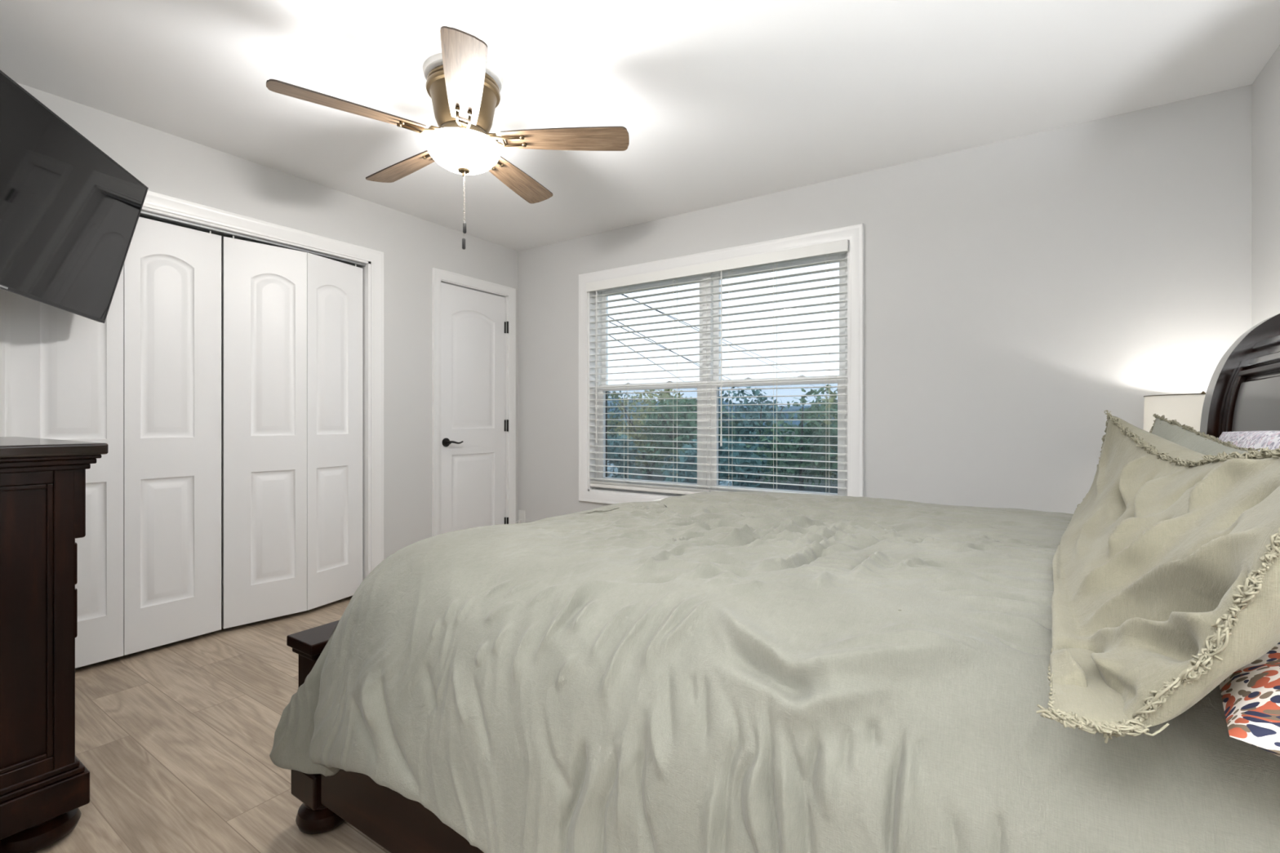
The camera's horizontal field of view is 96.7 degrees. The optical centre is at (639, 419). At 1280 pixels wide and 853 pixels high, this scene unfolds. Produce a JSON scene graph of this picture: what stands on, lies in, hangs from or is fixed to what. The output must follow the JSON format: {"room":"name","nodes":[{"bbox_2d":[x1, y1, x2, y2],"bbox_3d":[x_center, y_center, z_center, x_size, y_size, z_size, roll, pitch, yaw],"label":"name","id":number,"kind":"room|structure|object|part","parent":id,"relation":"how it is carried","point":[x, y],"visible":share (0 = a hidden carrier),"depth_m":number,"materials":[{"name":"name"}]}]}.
{"room":"bedroom","nodes":[
{"label":"bedroom","id":0,"kind":"room"},
{"bbox_2d":[187,227,223,601],"bbox_3d":[-2.343,-0.125,3.357,0.650,2.450,3.533,0,0,33],"label":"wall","id":1,"kind":"structure","parent":0,"point":[188,228],"depth_m":3.43,"materials":[{"name":"grey paint"}]},
{"bbox_2d":[31,595,390,852],"bbox_3d":[-0.900,1.140,1.539,5.062,0.080,5.253,0,0,33],"label":"floor","id":2,"kind":"structure","parent":0,"point":[175,740],"depth_m":1.89,"materials":[{"name":"brown wood"}]},
{"bbox_2d":[0,436,108,852],"bbox_3d":[-2.013,0.582,1.575,1.044,1.036,0.566,0,0,33],"label":"dresser","id":3,"kind":"object","parent":2,"relation":"on","point":[44,784],"visible":1,"depth_m":1.44,"materials":[{"name":"brown wood"}]},
{"bbox_3d":[-1.626,0.522,1.287,0.012,0.815,0.503,0,0,33],"label":"frame","id":4,"kind":"part","parent":3,"relation":"part of","materials":[{"name":"brown wood"}]},
{"bbox_3d":[-2.021,0.959,1.565,1.006,0.118,0.529,0,0,33],"label":"moulding","id":5,"kind":"part","parent":3,"relation":"part of","materials":[{"name":"brown wood"}]},
{"bbox_3d":[-2.017,0.113,1.573,1.032,0.038,0.549,0,0,33],"label":"cornice moulding","id":6,"kind":"part","parent":3,"relation":"part of","materials":[{"name":"brown wood"}]},
{"bbox_3d":[-1.892,0.510,1.759,0.976,0.132,0.020,0,0,33],"label":"drawer","id":7,"kind":"part","parent":3,"relation":"part of","materials":[{"name":"brown wood"}]},
{"bbox_3d":[-1.892,0.380,1.759,0.976,0.112,0.020,0,0,33],"label":"drawer","id":8,"kind":"part","parent":3,"relation":"part of","materials":[{"name":"brown wood"}]},
{"bbox_3d":[-1.683,0.218,1.630,0.486,0.192,0.036,0,0,33],"label":"drawer","id":9,"kind":"part","parent":3,"relation":"part of","materials":[{"name":"brown wood"}]},
{"bbox_2d":[286,313,1279,852],"bbox_3d":[0.499,0.389,1.552,2.411,1.422,1.680,0,0,33],"label":"bed","id":10,"kind":"object","parent":2,"relation":"on","point":[1242,393],"visible":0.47,"depth_m":1.47,"materials":[{"name":"brown wood"}]},
{"bbox_3d":[-0.863,0.782,1.554,0.097,0.305,0.090,0,0,33],"label":"foot post","id":11,"kind":"part","parent":10,"relation":"part of","materials":[{"name":"brown wood"}]},
{"bbox_3d":[0.016,0.868,0.931,2.000,0.255,0.028,0,0,33],"label":"rail","id":12,"kind":"part","parent":10,"relation":"part of","materials":[{"name":"brown wood"}]},
{"bbox_3d":[1.820,0.239,1.639,0.304,1.122,0.078,0,0,33],"label":"headboard post","id":13,"kind":"part","parent":10,"relation":"part of","materials":[{"name":"brown wood"}]},
{"bbox_3d":[1.554,0.245,1.419,0.052,0.760,0.465,0,0,33],"label":"panel frame","id":14,"kind":"part","parent":10,"relation":"part of","materials":[{"name":"brown wood"}]},
{"bbox_3d":[1.552,0.260,1.420,0.039,0.729,0.397,0,0,33],"label":"raised panel","id":15,"kind":"part","parent":10,"relation":"part of","materials":[{"name":"brown wood"}]},
{"bbox_3d":[1.320,-0.156,1.009,0.016,0.024,1.522,0,0,33],"label":"moulding","id":16,"kind":"part","parent":10,"relation":"part of","materials":[{"name":"brown wood"}]},
{"bbox_3d":[1.379,0.259,0.970,0.227,1.082,1.524,0,0,33],"label":"headboard panel","id":17,"kind":"part","parent":10,"relation":"part of","materials":[{"name":"brown wood"}]},
{"bbox_3d":[1.345,-0.209,0.993,0.020,0.024,1.522,0,0,33],"label":"moulding","id":18,"kind":"part","parent":10,"relation":"part of","materials":[{"name":"brown wood"}]},
{"bbox_3d":[0.499,0.530,1.552,1.920,0.340,1.480,0,0,33],"label":"mattress","id":19,"kind":"object","parent":10,"relation":"on","visible":0},
{"bbox_2d":[269,491,1279,852],"bbox_3d":[0.414,0.566,1.621,2.099,0.644,1.825,0,0,33],"label":"duvet","id":20,"kind":"object","parent":19,"relation":"on","point":[710,672],"visible":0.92,"depth_m":0.89,"materials":[{"name":"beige fabric"}]},
{"bbox_2d":[1035,409,1279,743],"bbox_3d":[0.820,0.134,0.904,0.267,0.313,1.242,0,0,37],"label":"pillow sham","id":21,"kind":"object","parent":20,"relation":"on","point":[1166,571],"visible":1,"depth_m":0.59,"materials":[{"name":"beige fabric"}]},
{"bbox_2d":[1149,413,1269,456],"bbox_3d":[1.238,0.118,1.220,0.131,0.271,1.200,0,0,31],"label":"pillow sham","id":22,"kind":"object","parent":20,"relation":"on","point":[1185,436],"visible":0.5,"depth_m":1.41,"materials":[{"name":"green fabric"}]},
{"bbox_2d":[1218,641,1279,756],"bbox_3d":[0.749,0.215,0.578,0.332,0.119,0.621,0,0,33],"label":"bed pillow","id":23,"kind":"object","parent":20,"relation":"on","point":[1251,695],"visible":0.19,"depth_m":0.47,"materials":[{"name":"multicoloured fabric"}]},
{"bbox_2d":[1218,431,1279,451],"bbox_3d":[1.363,0.125,1.239,0.057,0.210,0.950,0,0,33],"label":"bed pillow","id":24,"kind":"object","parent":20,"relation":"on","point":[1253,439],"visible":0.17,"depth_m":1.29,"materials":[{"name":"white fabric"}]},
{"bbox_3d":[2.090,0.740,2.155,0.432,0.720,0.580,0,0,33],"label":"nightstand","id":25,"kind":"object","parent":2,"relation":"on","visible":0},
{"bbox_2d":[1143,391,1205,431],"bbox_3d":[2.195,0.136,2.217,0.356,0.489,0.356,0,0,33],"label":"table lamp","id":26,"kind":"object","parent":25,"relation":"on","point":[1186,409],"visible":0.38,"depth_m":2.16,"materials":[{"name":"white fabric"}]},
{"bbox_2d":[15,81,518,559],"bbox_3d":[-2.013,-0.125,3.139,0.140,2.450,3.533,0,0,33],"label":"wall","id":27,"kind":"structure","parent":0,"point":[167,164],"depth_m":3.63,"materials":[{"name":"grey paint"}]},
{"bbox_2d":[0,190,383,581],"bbox_3d":[-2.143,0.024,2.924,0.162,2.152,1.686,0,0,33],"label":"door frame","id":28,"kind":"structure","parent":27,"relation":"attached to","point":[153,200],"depth_m":3.52,"materials":[{"name":"white paint"}]},
{"bbox_2d":[139,210,365,266],"bbox_3d":[-2.132,-0.957,2.916,0.040,0.012,1.498,0,0,33],"label":"closet track","id":29,"kind":"object","parent":27,"relation":"attached to","point":[142,213],"visible":0.56,"depth_m":2.96,"materials":[{"name":"silver metal"}]},
{"bbox_2d":[10,217,221,668],"bbox_3d":[-2.353,0.060,2.608,0.038,2.028,0.734,0,0,33],"label":"door","id":30,"kind":"structure","parent":29,"relation":"hanging from","point":[144,382],"depth_m":2.64,"materials":[{"name":"white paint"}]},
{"bbox_2d":[222,235,362,628],"bbox_3d":[-1.913,0.060,3.215,0.100,2.028,0.743,0,0,33],"label":"door","id":31,"kind":"structure","parent":29,"relation":"hanging from","point":[292,319],"depth_m":3.13,"materials":[{"name":"white paint"}]},
{"bbox_2d":[431,267,515,536],"bbox_3d":[-1.264,0.031,4.252,0.162,2.138,0.765,0,0,33],"label":"door frame","id":32,"kind":"structure","parent":27,"relation":"attached to","point":[437,274],"depth_m":4.18,"materials":[{"name":"white paint"}]},
{"bbox_2d":[440,282,508,533],"bbox_3d":[-1.220,0.064,4.228,0.089,2.045,0.630,0,0,33],"label":"door","id":33,"kind":"structure","parent":27,"relation":"in","point":[474,326],"depth_m":4.22,"materials":[{"name":"white paint"}]},
{"bbox_3d":[-1.326,0.164,4.037,0.055,0.062,0.145,0,0,33],"label":"handle","id":34,"kind":"part","parent":33,"relation":"part of","materials":[{"name":"black metal"}]},
{"bbox_2d":[0,0,1279,251],"bbox_3d":[-0.900,-1.400,1.539,5.062,0.100,5.253,0,0,33],"label":"ceiling","id":35,"kind":"structure","parent":0,"point":[717,102],"depth_m":2.22,"materials":[{"name":"white paint"}]},
{"bbox_2d":[266,26,629,249],"bbox_3d":[-0.723,-1.010,2.271,1.220,0.680,1.254,0,0,33],"label":"ceiling fan","id":36,"kind":"object","parent":35,"relation":"hanging from","point":[464,89],"visible":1,"depth_m":2.16,"materials":[{"name":"brown wood"}]},
{"bbox_3d":[-1.023,-1.100,2.008,0.496,0.006,0.134,0,12,-35],"label":"blade","id":37,"kind":"part","parent":36,"relation":"part of","materials":[{"name":"brown wood"}]},
{"bbox_3d":[-1.017,-1.100,2.482,0.496,0.006,0.134,0,12,37],"label":"blade","id":38,"kind":"part","parent":36,"relation":"part of","materials":[{"name":"brown wood"}]},
{"bbox_3d":[-0.694,-1.334,2.241,0.300,0.032,0.300,0,0,33],"label":"ceiling plate","id":39,"kind":"part","parent":36,"relation":"part of","materials":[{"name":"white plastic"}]},
{"bbox_3d":[-0.694,-1.030,2.241,0.286,0.094,0.286,0,0,33],"label":"lamp shade","id":40,"kind":"part","parent":36,"relation":"part of","materials":[{"name":"white glass"}]},
{"bbox_3d":[-0.694,-0.838,2.241,0.003,0.247,0.003,0,0,33],"label":"pull chain","id":41,"kind":"part","parent":36,"relation":"part of","materials":[{"name":"silver metal"}]},
{"bbox_3d":[-0.574,-1.100,1.856,0.134,0.006,0.496,13,-4,-17],"label":"blade","id":42,"kind":"part","parent":36,"relation":"part of","materials":[{"name":"brown wood"}]},
{"bbox_3d":[-0.688,-0.876,2.232,0.003,0.202,0.003,0,0,33],"label":"pull chain","id":43,"kind":"part","parent":36,"relation":"part of","materials":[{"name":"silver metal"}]},
{"bbox_3d":[-0.565,-1.100,2.623,0.134,0.006,0.496,-13,-4,18],"label":"blade","id":44,"kind":"part","parent":36,"relation":"part of","materials":[{"name":"brown wood"}]},
{"bbox_3d":[-0.291,-1.100,2.236,0.496,0.006,0.134,0,-12,1],"label":"blade","id":45,"kind":"part","parent":36,"relation":"part of","materials":[{"name":"brown wood"}]},
{"bbox_2d":[518,84,1252,522],"bbox_3d":[0.510,-0.125,3.671,5.062,2.450,0.140,0,0,33],"label":"wall","id":46,"kind":"structure","parent":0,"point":[1019,292],"depth_m":2.76,"materials":[{"name":"grey paint"}]},
{"bbox_2d":[518,510,524,522],"bbox_3d":[-0.943,0.784,4.544,0.070,0.115,0.008,0,0,33],"label":"wall outlet","id":47,"kind":"object","parent":46,"relation":"attached to","point":[521,513],"visible":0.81,"depth_m":4.54,"materials":[{"name":"white plastic"}]},
{"bbox_2d":[578,223,863,504],"bbox_3d":[0.423,-0.232,3.715,2.001,1.671,0.162,0,0,33],"label":"window","id":48,"kind":"structure","parent":46,"relation":"attached to","point":[854,233],"depth_m":3.71,"materials":[{"name":"white paint"}]},
{"bbox_3d":[0.088,0.116,4.030,0.836,0.721,0.006,0,0,33],"label":"screen frame","id":49,"kind":"part","parent":48,"relation":"part of","materials":[{"name":"white plastic"}]},
{"bbox_2d":[589,272,712,494],"bbox_3d":[0.046,-0.243,3.915,0.972,1.474,0.074,0,0,33],"label":"window blind","id":50,"kind":"object","parent":48,"relation":"attached to","point":[664,489],"visible":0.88,"depth_m":3.92,"materials":[{"name":"white plastic"}]},
{"bbox_3d":[0.051,0.482,3.922,0.972,0.024,0.052,0,0,33],"label":"rail","id":51,"kind":"part","parent":50,"relation":"part of","materials":[{"name":"white plastic"}]},
{"bbox_3d":[0.052,-0.960,3.924,0.972,0.040,0.052,0,0,33],"label":"head rail","id":52,"kind":"part","parent":50,"relation":"part of","materials":[{"name":"white plastic"}]},
{"bbox_3d":[0.061,0.114,3.989,0.860,0.731,0.030,0,0,33],"label":"sash","id":53,"kind":"part","parent":48,"relation":"part of","materials":[{"name":"white plastic"}]},
{"bbox_3d":[0.078,-0.588,4.014,0.860,0.725,0.028,0,0,33],"label":"sash","id":54,"kind":"part","parent":48,"relation":"part of","materials":[{"name":"white plastic"}]},
{"bbox_2d":[586,239,848,292],"bbox_3d":[0.383,-0.960,3.654,1.842,0.064,0.031,0,0,33],"label":"blind valance","id":55,"kind":"object","parent":48,"relation":"attached to","point":[840,246],"visible":1,"depth_m":3.53,"materials":[{"name":"white plastic"}]},
{"bbox_3d":[0.850,0.116,3.526,0.822,0.721,0.006,0,0,33],"label":"screen frame","id":56,"kind":"part","parent":48,"relation":"part of","materials":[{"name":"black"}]},
{"bbox_3d":[0.822,0.114,3.485,0.846,0.731,0.030,0,0,33],"label":"sash","id":57,"kind":"part","parent":48,"relation":"part of","materials":[{"name":"white plastic"}]},
{"bbox_2d":[710,251,847,496],"bbox_3d":[0.809,-0.243,3.410,0.842,1.474,0.074,0,0,33],"label":"window blind","id":58,"kind":"object","parent":48,"relation":"attached to","point":[773,270],"visible":0.6,"depth_m":3.39,"materials":[{"name":"white plastic"}]},
{"bbox_3d":[0.815,-0.960,3.419,0.842,0.040,0.052,0,0,33],"label":"head rail","id":59,"kind":"part","parent":58,"relation":"part of","materials":[{"name":"white plastic"}]},
{"bbox_3d":[0.840,-0.588,3.511,0.846,0.725,0.028,0,0,33],"label":"sash","id":60,"kind":"part","parent":48,"relation":"part of","materials":[{"name":"white plastic"}]},
{"bbox_2d":[1252,44,1279,327],"bbox_3d":[1.549,-0.125,0.781,0.140,2.450,3.533,0,0,33],"label":"wall","id":61,"kind":"structure","parent":0,"point":[1266,86],"depth_m":2.17,"materials":[{"name":"grey paint"}]},
{"label":"outside","id":62,"kind":"structure","parent":0,"visible":0},
{"bbox_2d":[608,426,837,493],"bbox_3d":[27.140,1.800,68.204,150.000,0.100,136.287,0,0,33],"label":"ground","id":63,"kind":"structure","parent":62,"point":[816,489],"depth_m":16.06,"materials":[{"name":"green plant"}]},
{"bbox_2d":[607,460,617,477],"bbox_3d":[-0.312,1.086,5.718,0.154,1.329,0.190,0,0,33],"label":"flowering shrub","id":64,"kind":"object","parent":63,"relation":"on","point":[609,468],"visible":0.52,"depth_m":5.71,"materials":[{"name":"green plant"}]},
{"bbox_2d":[607,391,633,435],"bbox_3d":[-2.228,0.345,18.143,3.676,2.837,3.653,0,0,33],"label":"bush","id":65,"kind":"object","parent":63,"relation":"on","point":[609,422],"visible":0.02,"depth_m":18.15,"materials":[{"name":"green plant"}]},
{"bbox_2d":[607,433,642,479],"bbox_3d":[-0.864,1.058,14.074,2.000,1.464,1.903,0,0,-19],"label":"bush","id":66,"kind":"object","parent":63,"relation":"on","point":[610,442],"visible":0.26,"depth_m":13.64,"materials":[{"name":"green plant"}]},
{"bbox_2d":[607,391,645,434],"bbox_3d":[-1.568,0.285,21.838,4.118,2.961,4.106,0,0,-4],"label":"bush","id":67,"kind":"object","parent":63,"relation":"on","point":[608,392],"visible":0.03,"depth_m":21.99,"materials":[{"name":"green plant"}]},
{"bbox_2d":[607,389,697,476],"bbox_3d":[0.485,0.358,17.286,3.485,2.810,3.433,0,0,33],"label":"bush","id":68,"kind":"object","parent":63,"relation":"on","point":[664,395],"visible":0.33,"depth_m":17.17,"materials":[{"name":"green plant"}]},
{"bbox_2d":[634,395,744,479],"bbox_3d":[1.341,0.557,15.541,3.019,2.415,2.977,0,0,33],"label":"bush","id":69,"kind":"object","parent":63,"relation":"on","point":[684,437],"visible":0.59,"depth_m":15.20,"materials":[{"name":"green plant"}]},
{"bbox_2d":[660,437,771,488],"bbox_3d":[1.558,1.075,11.585,2.345,1.451,2.169,0,0,33],"label":"bush","id":70,"kind":"object","parent":63,"relation":"on","point":[736,446],"visible":0.45,"depth_m":11.23,"materials":[{"name":"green plant"}]},
{"bbox_2d":[719,480,733,485],"bbox_3d":[0.796,1.151,5.257,0.181,1.197,0.138,0,0,33],"label":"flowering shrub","id":71,"kind":"object","parent":63,"relation":"on","point":[721,482],"visible":0.22,"depth_m":5.25,"materials":[{"name":"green plant"}]},
{"bbox_2d":[719,386,796,482],"bbox_3d":[3.102,0.442,15.866,2.656,2.702,3.155,0,0,-32],"label":"bush","id":72,"kind":"object","parent":63,"relation":"on","point":[742,431],"visible":0.34,"depth_m":15.52,"materials":[{"name":"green plant"}]},
{"bbox_2d":[742,384,837,490],"bbox_3d":[4.000,0.462,14.046,2.750,2.600,2.528,0,0,33],"label":"tree","id":73,"kind":"object","parent":63,"relation":"on","point":[810,432],"visible":0.73,"depth_m":13.46,"materials":[{"name":"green plant"}]},
{"bbox_2d":[805,387,837,484],"bbox_3d":[5.429,0.438,13.693,2.917,2.645,2.665,0,0,33],"label":"bush","id":74,"kind":"object","parent":63,"relation":"on","point":[832,399],"visible":0.02,"depth_m":13.38,"materials":[{"name":"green plant"}]},
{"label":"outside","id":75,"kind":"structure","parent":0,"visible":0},
{"bbox_2d":[607,397,837,426],"bbox_3d":[59.003,-3.195,179.791,220.000,10.590,65.000,0,0,33],"label":"hills","id":76,"kind":"structure","parent":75,"point":[791,408],"depth_m":164.47,"materials":[{"name":"green plant"}]},
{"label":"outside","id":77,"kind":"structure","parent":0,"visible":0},
{"bbox_2d":[622,294,825,385],"bbox_3d":[9.019,-3.365,36.000,0.022,0.577,62.916,0,0,24],"label":"power line","id":78,"kind":"object","parent":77,"point":[622,295],"visible":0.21,"depth_m":19.13,"materials":[{"name":"grey"}]},
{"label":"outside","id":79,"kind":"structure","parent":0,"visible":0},
{"bbox_2d":[622,293,791,375],"bbox_3d":[9.649,-3.424,39.330,0.022,0.622,71.131,0,0,22],"label":"power line","id":80,"kind":"object","parent":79,"point":[623,294],"visible":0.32,"depth_m":20.77,"materials":[{"name":"grey"}]},
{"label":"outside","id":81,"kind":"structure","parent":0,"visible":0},
{"bbox_2d":[608,315,788,415],"bbox_3d":[6.748,-1.369,33.756,0.022,2.983,55.633,0,0,21],"label":"power line","id":82,"kind":"object","parent":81,"point":[608,316],"visible":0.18,"depth_m":16.96,"materials":[{"name":"grey"}]},
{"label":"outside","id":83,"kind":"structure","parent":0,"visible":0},
{"bbox_2d":[609,321,795,410],"bbox_3d":[7.460,-1.625,35.533,0.022,2.189,60.283,0,0,21],"label":"power line","id":84,"kind":"object","parent":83,"point":[610,322],"visible":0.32,"depth_m":18.01,"materials":[{"name":"grey"}]},
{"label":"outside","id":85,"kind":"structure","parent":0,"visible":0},
{"bbox_2d":[608,335,728,408],"bbox_3d":[3.834,-1.694,35.684,0.022,1.236,58.169,0,0,12],"label":"power line","id":86,"kind":"object","parent":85,"point":[609,335],"visible":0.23,"depth_m":18.74,"materials":[{"name":"grey"}]},
{"bbox_3d":[-1.168,-0.125,0.545,4.132,2.450,0.140,0,0,33],"label":"wall","id":87,"kind":"structure","parent":0,"visible":0},
{"bbox_3d":[-2.155,-0.690,1.669,0.436,0.380,0.645,0,0,33],"label":"bracket","id":88,"kind":"object","parent":87,"relation":"attached to","visible":0},
{"bbox_2d":[0,70,148,323],"bbox_3d":[-2.089,-0.741,1.918,0.195,0.669,1.126,0,0,-16],"label":"television","id":89,"kind":"object","parent":88,"relation":"attached to","point":[69,212],"visible":1,"depth_m":2.05,"materials":[{"name":"black plastic"}]},
{"bbox_3d":[-2.092,-0.742,1.918,0.190,0.667,1.126,0,0,-16],"label":"casing","id":90,"kind":"part","parent":89,"relation":"part of","materials":[{"name":"black plastic"}]}
]}

